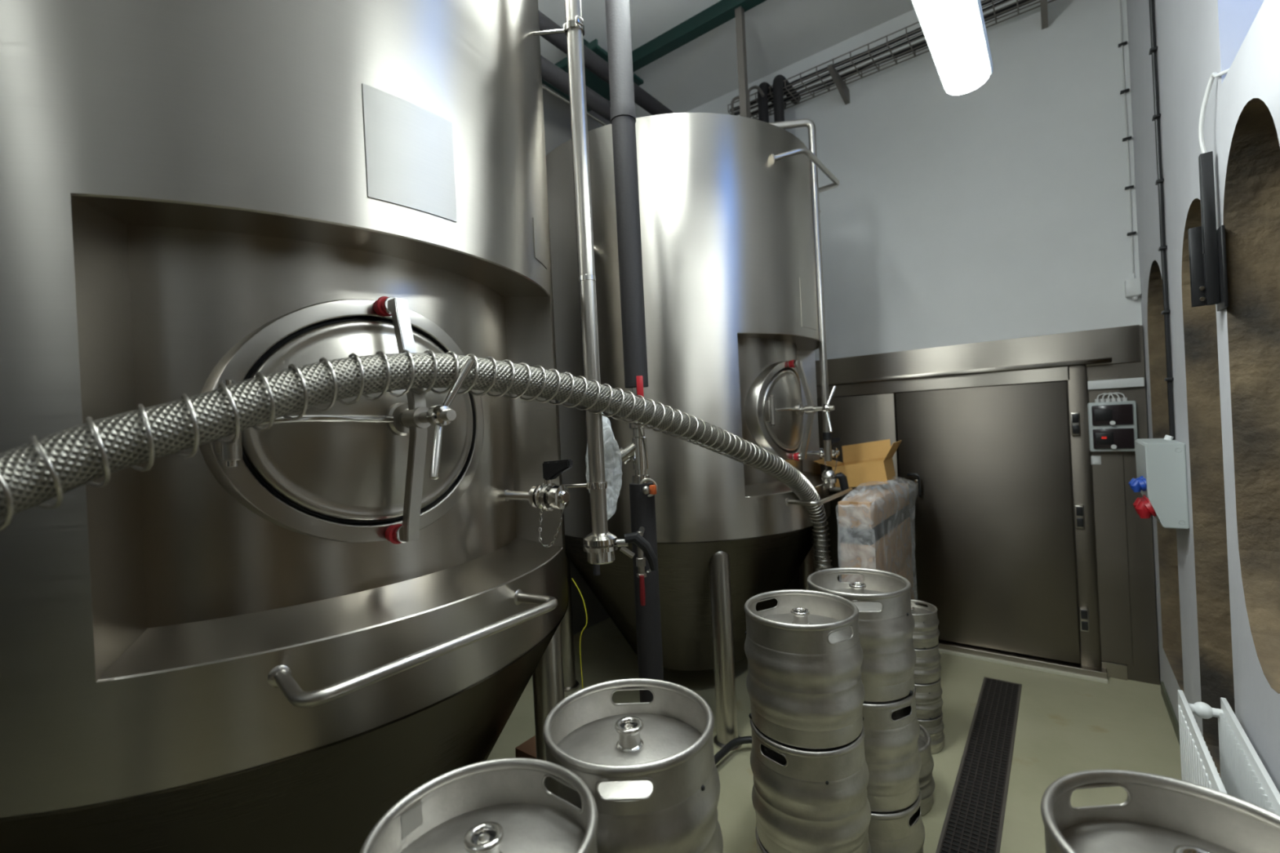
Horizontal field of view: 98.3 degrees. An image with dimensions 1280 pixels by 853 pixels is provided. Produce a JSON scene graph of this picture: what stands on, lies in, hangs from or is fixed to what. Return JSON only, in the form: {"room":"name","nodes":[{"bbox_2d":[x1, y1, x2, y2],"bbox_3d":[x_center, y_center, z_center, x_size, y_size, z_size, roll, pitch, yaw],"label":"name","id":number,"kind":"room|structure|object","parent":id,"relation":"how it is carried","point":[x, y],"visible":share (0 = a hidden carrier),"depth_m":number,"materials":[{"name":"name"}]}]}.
{"room":"processing plant","nodes":[
{"label":"processing plant","id":0,"kind":"room"},
{"bbox_2d":[542,83,610,635],"bbox_3d":[-2.501,-0.532,2.615,0.200,4.900,8.380,-3,0,37],"label":"wall","id":1,"kind":"structure","parent":0,"point":[557,115],"depth_m":4.92,"materials":[{"name":"grey paint"}]},
{"bbox_2d":[537,0,914,117],"bbox_3d":[-0.840,-3.115,1.251,4.690,0.100,8.780,-3,0,37],"label":"ceiling","id":2,"kind":"structure","parent":0,"point":[780,34],"depth_m":4.46,"materials":[{"name":"paint"}]},
{"bbox_2d":[564,1,599,575],"bbox_3d":[-0.268,-1.244,2.250,0.027,3.700,0.028,-3,0,37],"label":"conduit","id":3,"kind":"object","parent":2,"relation":"attached to","point":[596,567],"visible":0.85,"depth_m":2.24,"materials":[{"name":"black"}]},
{"bbox_2d":[542,37,644,111],"bbox_3d":[-0.397,-2.945,4.497,0.620,0.300,0.591,-3,0,37],"label":"ceiling beam","id":4,"kind":"structure","parent":2,"relation":"attached to","point":[593,81],"depth_m":4.46,"materials":[{"name":"metal"}]},
{"bbox_2d":[565,0,766,101],"bbox_3d":[0.901,-3.096,3.872,3.890,0.125,0.100,-3,0,37],"label":"ceiling beam","id":5,"kind":"structure","parent":2,"relation":"attached to","point":[723,11],"depth_m":4.26,"materials":[{"name":"green metal"}]},
{"bbox_2d":[734,5,749,117],"bbox_3d":[0.748,-2.495,4.013,0.050,1.060,0.050,-3,0,37],"label":"post","id":6,"kind":"object","parent":5,"relation":"hanging from","point":[739,11],"visible":0.64,"depth_m":3.99,"materials":[{"name":"silver metal"}]},
{"bbox_2d":[911,0,992,94],"bbox_3d":[0.672,-2.145,1.375,0.152,1.988,1.500,-3,0,37],"label":"ceiling lamp","id":7,"kind":"object","parent":2,"relation":"hanging from","point":[954,32],"visible":1,"depth_m":1.69,"materials":[{"name":"white plastic"}]},
{"bbox_2d":[1148,0,1175,439],"bbox_3d":[2.490,-1.583,2.669,0.025,3.300,0.025,-3,0,-7],"label":"cable","id":8,"kind":"object","parent":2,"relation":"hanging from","point":[1152,14],"visible":1,"depth_m":2.66,"materials":[{"name":"black plastic"}]},
{"bbox_2d":[486,617,1181,852],"bbox_3d":[-0.590,1.879,1.263,4.690,0.100,8.780,-3,0,37],"label":"floor","id":9,"kind":"structure","parent":0,"point":[1065,725],"depth_m":3.08,"materials":[{"name":"beige concrete"}]},
{"bbox_2d":[0,0,573,852],"bbox_3d":[-1.242,-0.003,1.939,2.102,3.720,1.983,-3,0,37],"label":"tank","id":10,"kind":"object","parent":9,"relation":"on","point":[268,641],"visible":0.97,"depth_m":1.21,"materials":[{"name":"silver metal"}]},
{"bbox_2d":[571,578,587,688],"bbox_3d":[-0.229,1.200,2.207,0.082,1.196,0.024,-3,0,23],"label":"wire","id":11,"kind":"object","parent":10,"relation":"hanging from","point":[571,579],"visible":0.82,"depth_m":2.20,"materials":[{"name":"yellow"}]},
{"bbox_2d":[533,0,657,570],"bbox_3d":[-0.169,-0.722,1.906,0.326,2.451,0.120,-3,0,-15],"label":"pipe","id":12,"kind":"object","parent":10,"relation":"attached to","point":[600,545],"visible":0.98,"depth_m":1.88,"materials":[{"name":"grey metal"}]},
{"bbox_2d":[585,412,622,519],"bbox_3d":[-0.137,0.148,2.082,0.139,0.414,0.080,-3,0,-8],"label":"plastic bag","id":13,"kind":"object","parent":12,"relation":"hanging from","point":[612,493],"visible":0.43,"depth_m":2.07,"materials":[{"name":"white"}]},
{"bbox_2d":[0,349,832,573],"bbox_3d":[-0.048,0.798,1.769,0.273,2.006,4.692,-3,0,35],"label":"hose","id":14,"kind":"object","parent":9,"relation":"on","point":[37,472],"visible":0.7,"depth_m":1.06,"materials":[{"name":"metal"}]},
{"bbox_2d":[515,735,536,759],"bbox_3d":[-0.306,1.601,2.431,0.350,0.420,0.300,-3,0,37],"label":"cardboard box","id":15,"kind":"object","parent":9,"relation":"on","point":[527,749],"visible":0.1,"depth_m":2.40,"materials":[{"name":"brown cardboard"}]},
{"bbox_2d":[604,0,663,702],"bbox_3d":[-0.074,-0.653,2.421,0.200,4.900,0.145,-3,0,-6],"label":"insulated pipe","id":16,"kind":"object","parent":9,"relation":"on","point":[642,490],"visible":0.73,"depth_m":2.40,"materials":[{"name":"black"}]},
{"bbox_2d":[635,526,651,605],"bbox_3d":[0.011,0.583,2.330,0.068,0.304,0.118,-3,0,-18],"label":"valve","id":17,"kind":"object","parent":16,"relation":"attached to","point":[640,560],"visible":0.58,"depth_m":2.28,"materials":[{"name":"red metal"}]},
{"bbox_2d":[546,112,853,751],"bbox_3d":[0.317,-0.085,3.922,2.102,3.720,2.056,-3,0,37],"label":"tank","id":18,"kind":"object","parent":9,"relation":"on","point":[726,203],"visible":0.73,"depth_m":3.09,"materials":[{"name":"silver metal"}]},
{"bbox_2d":[730,95,739,115],"bbox_3d":[0.836,-2.269,4.548,0.152,0.906,0.024,-3,0,37],"label":"vent pipe","id":19,"kind":"object","parent":18,"relation":"attached to","point":[734,99],"visible":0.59,"depth_m":4.57,"materials":[{"name":"silver metal"}]},
{"bbox_2d":[748,85,764,118],"bbox_3d":[0.958,-2.296,4.492,0.152,0.949,0.024,-3,0,37],"label":"vent pipe","id":20,"kind":"object","parent":18,"relation":"attached to","point":[757,87],"visible":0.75,"depth_m":4.49,"materials":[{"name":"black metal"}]},
{"bbox_2d":[768,118,850,499],"bbox_3d":[1.038,-0.730,3.543,0.483,2.452,0.092,-3,0,11],"label":"pipe","id":21,"kind":"object","parent":18,"relation":"attached to","point":[829,477],"visible":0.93,"depth_m":3.50,"materials":[{"name":"grey metal"}]},
{"bbox_2d":[714,736,751,764],"bbox_3d":[0.648,1.714,2.974,1.739,0.066,0.555,-3,0,-33],"label":"hose","id":22,"kind":"object","parent":9,"relation":"on","point":[732,744],"visible":0.21,"depth_m":2.95,"materials":[{"name":"black rubber"}]},
{"bbox_2d":[755,825,871,852],"bbox_3d":[0.589,1.577,1.871,0.384,0.388,0.384,-3,0,29],"label":"beer keg","id":23,"kind":"object","parent":9,"relation":"on","point":[760,847],"visible":0.09,"depth_m":1.84,"materials":[{"name":"metal"}]},
{"bbox_2d":[750,719,871,852],"bbox_3d":[0.569,1.188,1.870,0.384,0.388,0.384,-3,0,-18],"label":"beer keg","id":24,"kind":"object","parent":23,"relation":"on","point":[804,800],"visible":0.66,"depth_m":1.71,"materials":[{"name":"metal"}]},
{"bbox_2d":[744,589,865,749],"bbox_3d":[0.550,0.798,1.869,0.384,0.388,0.384,-3,0,32],"label":"beer keg","id":25,"kind":"object","parent":24,"relation":"on","point":[804,652],"visible":1,"depth_m":1.72,"materials":[{"name":"metal"}]},
{"bbox_2d":[868,788,924,852],"bbox_3d":[0.884,1.561,2.130,0.384,0.388,0.384,-3,0,34],"label":"beer keg","id":26,"kind":"object","parent":9,"relation":"on","point":[902,831],"visible":0.27,"depth_m":1.96,"materials":[{"name":"metal"}]},
{"bbox_2d":[862,685,921,812],"bbox_3d":[0.865,1.172,2.130,0.384,0.388,0.384,-3,0,28],"label":"beer keg","id":27,"kind":"object","parent":26,"relation":"on","point":[893,760],"visible":0.34,"depth_m":1.95,"materials":[{"name":"metal"}]},
{"bbox_2d":[807,567,916,702],"bbox_3d":[0.845,0.783,2.129,0.384,0.388,0.384,-3,0,-30],"label":"beer keg","id":28,"kind":"object","parent":27,"relation":"on","point":[886,620],"visible":0.76,"depth_m":1.96,"materials":[{"name":"metal"}]},
{"bbox_2d":[917,724,934,816],"bbox_3d":[1.180,1.589,2.620,0.378,0.299,0.378,-3,0,-20],"label":"beer keg","id":29,"kind":"object","parent":9,"relation":"on","point":[926,783],"visible":0.21,"depth_m":2.48,"materials":[{"name":"metal"}]},
{"bbox_2d":[917,712,944,754],"bbox_3d":[1.509,1.629,3.022,0.268,0.183,0.268,-3,0,31],"label":"beer keg","id":30,"kind":"object","parent":9,"relation":"on","point":[935,726],"visible":0.19,"depth_m":2.90,"materials":[{"name":"metal"}]},
{"bbox_2d":[914,677,942,719],"bbox_3d":[1.500,1.444,3.021,0.268,0.183,0.268,-3,0,-43],"label":"beer keg","id":31,"kind":"object","parent":30,"relation":"on","point":[929,701],"visible":0.23,"depth_m":2.90,"materials":[{"name":"metal"}]},
{"bbox_2d":[913,642,941,684],"bbox_3d":[1.491,1.258,3.021,0.268,0.183,0.268,-3,0,26],"label":"beer keg","id":32,"kind":"object","parent":31,"relation":"on","point":[927,667],"visible":0.34,"depth_m":2.90,"materials":[{"name":"metal"}]},
{"bbox_2d":[910,599,939,648],"bbox_3d":[1.481,1.073,3.020,0.268,0.183,0.268,-3,0,-37],"label":"beer keg","id":33,"kind":"object","parent":32,"relation":"on","point":[926,633],"visible":0.57,"depth_m":2.90,"materials":[{"name":"metal"}]},
{"bbox_2d":[935,676,1022,852],"bbox_3d":[1.151,1.737,2.010,0.208,0.006,4.080,-3,0,37],"label":"floor drain","id":34,"kind":"object","parent":9,"relation":"on","point":[974,820],"visible":1,"depth_m":2.70,"materials":[{"name":"black metal"}]},
{"bbox_3d":[-0.206,1.619,0.902,0.384,0.388,0.384,-3,0,14],"label":"beer keg","id":35,"kind":"object","parent":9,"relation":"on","visible":0},
{"bbox_3d":[-0.226,1.230,0.901,0.384,0.388,0.384,-3,0,-14],"label":"beer keg","id":36,"kind":"object","parent":35,"relation":"on","visible":0},
{"bbox_2d":[360,757,597,852],"bbox_3d":[-0.245,0.841,0.900,0.384,0.388,0.384,-3,0,-3],"label":"beer keg","id":37,"kind":"object","parent":36,"relation":"on","point":[501,805],"visible":1,"depth_m":1.01,"materials":[{"name":"metal"}]},
{"bbox_3d":[0.024,1.606,1.215,0.384,0.388,0.384,-3,0,18],"label":"beer keg","id":38,"kind":"object","parent":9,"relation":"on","visible":0},
{"bbox_3d":[0.004,1.217,1.214,0.384,0.388,0.384,-3,0,20],"label":"beer keg","id":39,"kind":"object","parent":38,"relation":"on","visible":0},
{"bbox_2d":[542,678,723,852],"bbox_3d":[-0.015,0.828,1.214,0.384,0.388,0.384,-3,0,32],"label":"beer keg","id":40,"kind":"object","parent":39,"relation":"on","point":[649,769],"visible":0.94,"depth_m":1.12,"materials":[{"name":"metal"}]},
{"bbox_3d":[0.841,1.567,0.781,0.384,0.388,0.384,-3,0,9],"label":"beer keg","id":41,"kind":"object","parent":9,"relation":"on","visible":0},
{"bbox_3d":[0.821,1.177,0.780,0.384,0.388,0.384,-3,0,-32],"label":"beer keg","id":42,"kind":"object","parent":41,"relation":"on","visible":0},
{"bbox_2d":[1040,769,1279,852],"bbox_3d":[0.802,0.788,0.779,0.384,0.388,0.384,-3,0,-44],"label":"beer keg","id":43,"kind":"object","parent":42,"relation":"on","point":[1159,814],"visible":1,"depth_m":0.91,"materials":[{"name":"metal"}]},
{"bbox_3d":[1.581,1.524,3.571,0.180,0.381,1.002,-3,0,37],"label":"carton","id":44,"kind":"object","parent":9,"relation":"on","visible":0},
{"bbox_2d":[897,558,914,599],"bbox_3d":[1.562,1.142,3.570,0.180,0.381,1.002,-3,0,37],"label":"carton","id":45,"kind":"object","parent":44,"relation":"on","point":[906,571],"visible":0.1,"depth_m":3.83,"materials":[{"name":"brown cardboard"}]},
{"bbox_2d":[840,517,911,582],"bbox_3d":[1.545,0.806,3.570,0.180,0.291,1.002,-3,0,37],"label":"carton","id":46,"kind":"object","parent":45,"relation":"on","point":[891,554],"visible":0.56,"depth_m":3.30,"materials":[{"name":"brown"}]},
{"bbox_2d":[840,504,908,545],"bbox_3d":[1.536,0.614,3.566,0.164,0.092,0.984,-3,0,37],"label":"tray","id":47,"kind":"object","parent":46,"relation":"on","point":[863,536],"visible":0.71,"depth_m":3.21,"materials":[{"name":"black plastic"}]},
{"bbox_2d":[837,482,909,528],"bbox_3d":[1.529,0.493,3.569,0.180,0.148,1.002,-3,0,37],"label":"carton","id":48,"kind":"object","parent":47,"relation":"on","point":[873,505],"visible":0.92,"depth_m":3.28,"materials":[{"name":"brown"}]},
{"bbox_2d":[837,481,917,597],"bbox_3d":[1.583,0.906,3.572,0.260,1.122,1.108,-3,0,37],"label":"plastic wrap","id":49,"kind":"object","parent":48,"relation":"on","point":[848,507],"visible":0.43,"depth_m":3.19,"materials":[{"name":"white"}]},
{"bbox_2d":[813,439,901,487],"bbox_3d":[1.512,0.257,3.825,0.519,0.313,0.347,-3,0,34],"label":"carton","id":50,"kind":"object","parent":49,"relation":"on","point":[866,464],"visible":0.82,"depth_m":3.73,"materials":[{"name":"brown cardboard"}]},
{"bbox_2d":[685,0,1142,360],"bbox_3d":[1.875,-0.756,4.675,4.690,4.900,0.200,-3,0,37],"label":"wall","id":51,"kind":"structure","parent":0,"point":[998,210],"depth_m":4.04,"materials":[{"name":"white paint"}]},
{"bbox_2d":[542,84,607,125],"bbox_3d":[-0.978,-2.111,2.979,0.020,0.020,5.700,-3,0,37],"label":"pipe","id":52,"kind":"object","parent":51,"relation":"attached to","point":[544,86],"visible":0.02,"depth_m":3.61,"materials":[{"name":"silver metal"}]},
{"bbox_2d":[540,54,610,121],"bbox_3d":[-0.966,-2.212,2.966,0.110,0.110,5.700,-3,0,37],"label":"insulated pipe","id":53,"kind":"object","parent":51,"relation":"attached to","point":[553,74],"visible":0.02,"depth_m":3.56,"materials":[{"name":"black"}]},
{"bbox_2d":[538,10,675,115],"bbox_3d":[-0.960,-2.462,2.951,0.110,0.110,5.700,-3,0,37],"label":"insulated pipe","id":54,"kind":"object","parent":51,"relation":"attached to","point":[595,64],"visible":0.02,"depth_m":3.78,"materials":[{"name":"black"}]},
{"bbox_2d":[757,81,786,123],"bbox_3d":[1.158,-2.229,4.744,0.082,1.314,0.461,-3,0,37],"label":"insulated elbow","id":55,"kind":"object","parent":51,"relation":"attached to","point":[762,102],"visible":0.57,"depth_m":4.56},
{"bbox_2d":[772,74,800,129],"bbox_3d":[1.264,-2.239,4.669,0.082,1.324,0.451,-3,0,37],"label":"insulated elbow","id":56,"kind":"object","parent":51,"relation":"attached to","point":[778,83],"visible":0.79,"depth_m":4.49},
{"bbox_2d":[786,393,899,589],"bbox_3d":[1.417,0.709,4.818,1.574,1.880,0.056,-3,0,37],"label":"wall panel","id":57,"kind":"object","parent":51,"relation":"in","point":[855,420],"depth_m":4.51,"materials":[{"name":"silver metal"}]},
{"bbox_2d":[727,0,1055,119],"bbox_3d":[1.914,-2.774,4.162,2.634,0.180,0.440,-3,0,37],"label":"cable tray","id":58,"kind":"object","parent":51,"relation":"attached to","point":[842,86],"visible":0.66,"depth_m":4.25,"materials":[{"name":"silver metal"}]},
{"bbox_2d":[729,0,995,112],"bbox_3d":[1.827,-2.822,4.072,2.601,0.036,0.048,-3,0,37],"label":"cable","id":59,"kind":"object","parent":58,"relation":"in","point":[989,1],"visible":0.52,"depth_m":4.21,"materials":[{"name":"black plastic"}]},
{"bbox_2d":[733,0,1007,115],"bbox_3d":[1.878,-2.823,4.140,2.600,0.027,0.033,-3,0,37],"label":"cable","id":60,"kind":"object","parent":58,"relation":"in","point":[1002,1],"visible":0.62,"depth_m":4.26,"materials":[{"name":"black plastic"}]},
{"bbox_2d":[751,0,1029,115],"bbox_3d":[1.929,-2.829,4.206,2.601,0.036,0.040,-3,0,37],"label":"cable","id":61,"kind":"object","parent":58,"relation":"in","point":[1022,1],"visible":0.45,"depth_m":4.24,"materials":[{"name":"black plastic"}]},
{"bbox_2d":[753,0,1035,115],"bbox_3d":[1.954,-2.831,4.240,2.601,0.028,0.032,-3,0,37],"label":"cable","id":62,"kind":"object","parent":58,"relation":"in","point":[833,83],"visible":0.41,"depth_m":4.27,"materials":[{"name":"black plastic"}]},
{"bbox_2d":[816,365,1069,398],"bbox_3d":[1.803,-0.304,4.490,2.664,0.097,0.040,-3,0,37],"label":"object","id":63,"kind":"structure","parent":51,"relation":"attached to","point":[1057,373],"depth_m":4.07,"materials":[{"name":"silver metal"}]},
{"bbox_2d":[816,357,1111,668],"bbox_3d":[1.911,0.649,4.396,2.876,2.072,0.127,-3,0,37],"label":"door","id":64,"kind":"structure","parent":51,"relation":"in","point":[987,470],"depth_m":3.90,"materials":[{"name":"silver metal"}]},
{"bbox_2d":[815,324,1141,386],"bbox_3d":[1.952,-0.467,4.401,3.020,0.233,0.022,-3,0,37],"label":"wall panel","id":65,"kind":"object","parent":51,"relation":"attached to","point":[1121,344],"depth_m":3.94,"materials":[{"name":"silver metal"}]},
{"bbox_2d":[820,324,1159,684],"bbox_3d":[2.034,0.553,4.431,3.035,2.270,0.079,-3,0,37],"label":"trim","id":66,"kind":"structure","parent":51,"relation":"attached to","point":[1145,668],"depth_m":3.53,"materials":[{"name":"silver metal"}]},
{"bbox_2d":[937,639,1107,684],"bbox_3d":[1.932,1.667,4.440,2.778,0.055,0.099,-3,0,37],"label":"trim","id":67,"kind":"structure","parent":51,"relation":"attached to","point":[1056,664],"depth_m":3.84,"materials":[{"name":"silver metal"}]},
{"bbox_2d":[1090,455,1101,464],"bbox_3d":[2.981,0.221,3.619,0.053,0.057,0.015,-3,0,37],"label":"light switch","id":68,"kind":"object","parent":51,"relation":"attached to","point":[1095,460],"visible":1,"depth_m":3.62,"materials":[{"name":"white plastic"}]},
{"bbox_2d":[1087,375,1133,666],"bbox_3d":[3.056,0.607,3.597,0.158,1.865,0.017,-3,0,37],"label":"wall panel","id":69,"kind":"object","parent":51,"relation":"attached to","point":[1108,477],"depth_m":3.59,"materials":[{"name":"silver metal"}]},
{"bbox_2d":[1087,392,1137,451],"bbox_3d":[3.019,-0.029,3.539,0.235,0.377,0.110,-3,0,37],"label":"control box","id":70,"kind":"object","parent":51,"relation":"attached to","point":[1113,424],"visible":0.99,"depth_m":3.51,"materials":[{"name":"grey plastic"}]},
{"bbox_2d":[1101,661,1128,680],"bbox_3d":[3.093,1.591,3.607,0.128,0.095,0.019,-3,0,37],"label":"trim","id":71,"kind":"structure","parent":51,"relation":"attached to","point":[1114,670],"depth_m":3.60,"materials":[{"name":"silver metal"}]},
{"bbox_2d":[1087,377,1144,389],"bbox_3d":[3.048,-0.275,3.551,0.274,0.056,0.045,-3,0,37],"label":"duct","id":72,"kind":"object","parent":51,"relation":"attached to","point":[1130,382],"visible":1,"depth_m":3.53,"materials":[{"name":"white plastic"}]},
{"bbox_2d":[1117,40,1127,47],"bbox_3d":[3.092,-2.449,3.546,0.044,0.014,0.028,-3,0,37],"label":"clip","id":73,"kind":"object","parent":51,"relation":"attached to","point":[1123,43],"visible":1,"depth_m":3.54,"materials":[{"name":"black plastic"}]},
{"bbox_2d":[1120,88,1129,94],"bbox_3d":[3.107,-2.148,3.547,0.044,0.014,0.028,-3,0,37],"label":"clip","id":74,"kind":"object","parent":51,"relation":"attached to","point":[1126,91],"visible":1,"depth_m":3.54,"materials":[{"name":"black plastic"}]},
{"bbox_2d":[1119,0,1133,272],"bbox_3d":[3.121,-1.907,3.549,0.013,1.840,0.008,-3,0,37],"label":"cable","id":75,"kind":"object","parent":51,"relation":"attached to","point":[1120,3],"visible":1,"depth_m":3.55,"materials":[{"name":"white plastic"}]},
{"bbox_2d":[1122,136,1131,141],"bbox_3d":[3.122,-1.845,3.547,0.044,0.014,0.028,-3,0,37],"label":"clip","id":76,"kind":"object","parent":51,"relation":"attached to","point":[1128,138],"visible":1,"depth_m":3.54,"materials":[{"name":"black plastic"}]},
{"bbox_2d":[1124,185,1133,190],"bbox_3d":[3.138,-1.533,3.548,0.044,0.014,0.028,-3,0,37],"label":"clip","id":77,"kind":"object","parent":51,"relation":"attached to","point":[1130,186],"visible":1,"depth_m":3.54,"materials":[{"name":"black plastic"}]},
{"bbox_2d":[1126,231,1136,235],"bbox_3d":[3.153,-1.238,3.549,0.044,0.014,0.028,-3,0,37],"label":"clip","id":78,"kind":"object","parent":51,"relation":"attached to","point":[1135,232],"visible":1,"depth_m":3.54,"materials":[{"name":"black plastic"}]},
{"bbox_2d":[1124,273,1141,300],"bbox_3d":[3.152,-0.893,3.538,0.075,0.170,0.060,-3,0,37],"label":"wall sensor","id":79,"kind":"object","parent":51,"relation":"attached to","point":[1133,286],"visible":1,"depth_m":3.52,"materials":[{"name":"white plastic"}]},
{"bbox_2d":[1126,0,1279,793],"bbox_3d":[0.893,-0.696,0.036,0.550,4.900,8.380,-3,0,37],"label":"wall","id":80,"kind":"structure","parent":0,"point":[1217,578],"depth_m":1.89,"materials":[{"name":"white paint"}]},
{"bbox_2d":[1148,45,1157,54],"bbox_3d":[2.476,-1.814,2.670,0.028,0.014,0.044,-3,0,37],"label":"clip","id":81,"kind":"object","parent":80,"relation":"attached to","point":[1155,48],"visible":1,"depth_m":2.66,"materials":[{"name":"black plastic"}]},
{"bbox_2d":[1151,113,1160,120],"bbox_3d":[2.492,-1.493,2.671,0.028,0.014,0.044,-3,0,37],"label":"clip","id":82,"kind":"object","parent":80,"relation":"attached to","point":[1158,115],"visible":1,"depth_m":2.66,"materials":[{"name":"black plastic"}]},
{"bbox_2d":[1128,435,1189,528],"bbox_3d":[2.491,0.249,2.691,0.187,0.411,0.442,-3,0,37],"label":"box","id":83,"kind":"object","parent":80,"relation":"attached to","point":[1161,481],"visible":1,"depth_m":2.51,"materials":[{"name":"grey plastic"}]},
{"bbox_2d":[1128,478,1136,489],"bbox_3d":[2.392,0.278,2.680,0.039,0.058,0.039,-3,0,-8],"label":"socket","id":84,"kind":"object","parent":83,"relation":"attached to","point":[1132,480],"depth_m":2.68,"materials":[{"name":"blue plastic"}]},
{"bbox_2d":[1130,480,1141,492],"bbox_3d":[2.338,0.281,2.608,0.039,0.058,0.039,-3,0,-8],"label":"socket","id":85,"kind":"object","parent":83,"relation":"attached to","point":[1135,486],"depth_m":2.60,"materials":[{"name":"blue plastic"}]},
{"bbox_2d":[1133,497,1140,514],"bbox_3d":[2.442,0.387,2.697,0.058,0.081,0.058,-3,0,37],"label":"socket","id":86,"kind":"object","parent":83,"relation":"attached to","point":[1138,500],"depth_m":2.70,"materials":[{"name":"red plastic"}]},
{"bbox_2d":[1135,475,1143,480],"bbox_3d":[2.415,0.269,2.662,0.047,0.064,0.062,-3,0,37],"label":"socket","id":87,"kind":"object","parent":83,"relation":"attached to","point":[1140,477],"depth_m":2.66,"materials":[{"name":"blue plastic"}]},
{"bbox_2d":[1137,477,1146,491],"bbox_3d":[2.361,0.272,2.591,0.047,0.064,0.062,-3,0,37],"label":"socket","id":88,"kind":"object","parent":83,"relation":"attached to","point":[1142,484],"depth_m":2.58,"materials":[{"name":"blue plastic"}]},
{"bbox_2d":[1140,494,1146,501],"bbox_3d":[2.464,0.373,2.680,0.067,0.089,0.092,-3,0,37],"label":"socket","id":89,"kind":"object","parent":83,"relation":"attached to","point":[1144,497],"depth_m":2.67,"materials":[{"name":"red plastic"}]},
{"bbox_2d":[1135,500,1151,518],"bbox_3d":[2.369,0.390,2.601,0.058,0.081,0.058,-3,0,37],"label":"socket","id":90,"kind":"object","parent":83,"relation":"attached to","point":[1144,508],"depth_m":2.58,"materials":[{"name":"red plastic"}]},
{"bbox_2d":[1142,497,1156,516],"bbox_3d":[2.391,0.377,2.584,0.067,0.089,0.092,-3,0,37],"label":"socket","id":91,"kind":"object","parent":83,"relation":"attached to","point":[1148,510],"depth_m":2.57,"materials":[{"name":"red plastic"}]},
{"bbox_2d":[1155,178,1164,185],"bbox_3d":[2.508,-1.181,2.671,0.028,0.014,0.044,-3,0,37],"label":"clip","id":92,"kind":"object","parent":80,"relation":"attached to","point":[1157,181],"visible":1,"depth_m":2.66,"materials":[{"name":"black plastic"}]},
{"bbox_2d":[1158,245,1167,251],"bbox_3d":[2.524,-0.860,2.672,0.028,0.014,0.044,-3,0,37],"label":"clip","id":93,"kind":"object","parent":80,"relation":"attached to","point":[1163,247],"visible":1,"depth_m":2.66,"materials":[{"name":"black plastic"}]},
{"bbox_2d":[1160,310,1170,314],"bbox_3d":[2.539,-0.552,2.673,0.028,0.014,0.044,-3,0,37],"label":"clip","id":94,"kind":"object","parent":80,"relation":"attached to","point":[1163,312],"visible":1,"depth_m":2.66,"materials":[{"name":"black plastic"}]},
{"bbox_2d":[1164,377,1173,381],"bbox_3d":[2.556,-0.228,2.674,0.028,0.014,0.044,-3,0,37],"label":"clip","id":95,"kind":"object","parent":80,"relation":"attached to","point":[1172,378],"visible":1,"depth_m":2.66,"materials":[{"name":"black plastic"}]},
{"bbox_2d":[1160,681,1179,744],"bbox_3d":[2.118,1.657,1.964,0.012,0.070,3.580,-3,0,37],"label":"baseboard","id":96,"kind":"structure","parent":80,"relation":"attached to","point":[1172,716],"depth_m":3.10,"materials":[{"name":"grey"}]},
{"bbox_2d":[1187,151,1228,311],"bbox_3d":[1.858,-0.638,1.820,0.074,0.514,0.110,-3,0,37],"label":"wall lamp","id":97,"kind":"object","parent":80,"relation":"attached to","point":[1206,244],"visible":1,"depth_m":1.81,"materials":[{"name":"black plastic"}]},
{"bbox_2d":[1198,68,1229,153],"bbox_3d":[1.822,-1.002,1.752,0.025,0.239,0.159,-3,0,19],"label":"cable","id":98,"kind":"object","parent":97,"relation":"attached to","point":[1215,74],"visible":0.91,"depth_m":1.80,"materials":[{"name":"white plastic"}]},
{"bbox_2d":[1177,689,1279,815],"bbox_3d":[1.580,1.324,1.398,0.153,0.790,1.210,-3,0,37],"label":"radiator","id":99,"kind":"object","parent":80,"relation":"attached to","point":[1244,776],"visible":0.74,"depth_m":1.67,"materials":[{"name":"white metal"}]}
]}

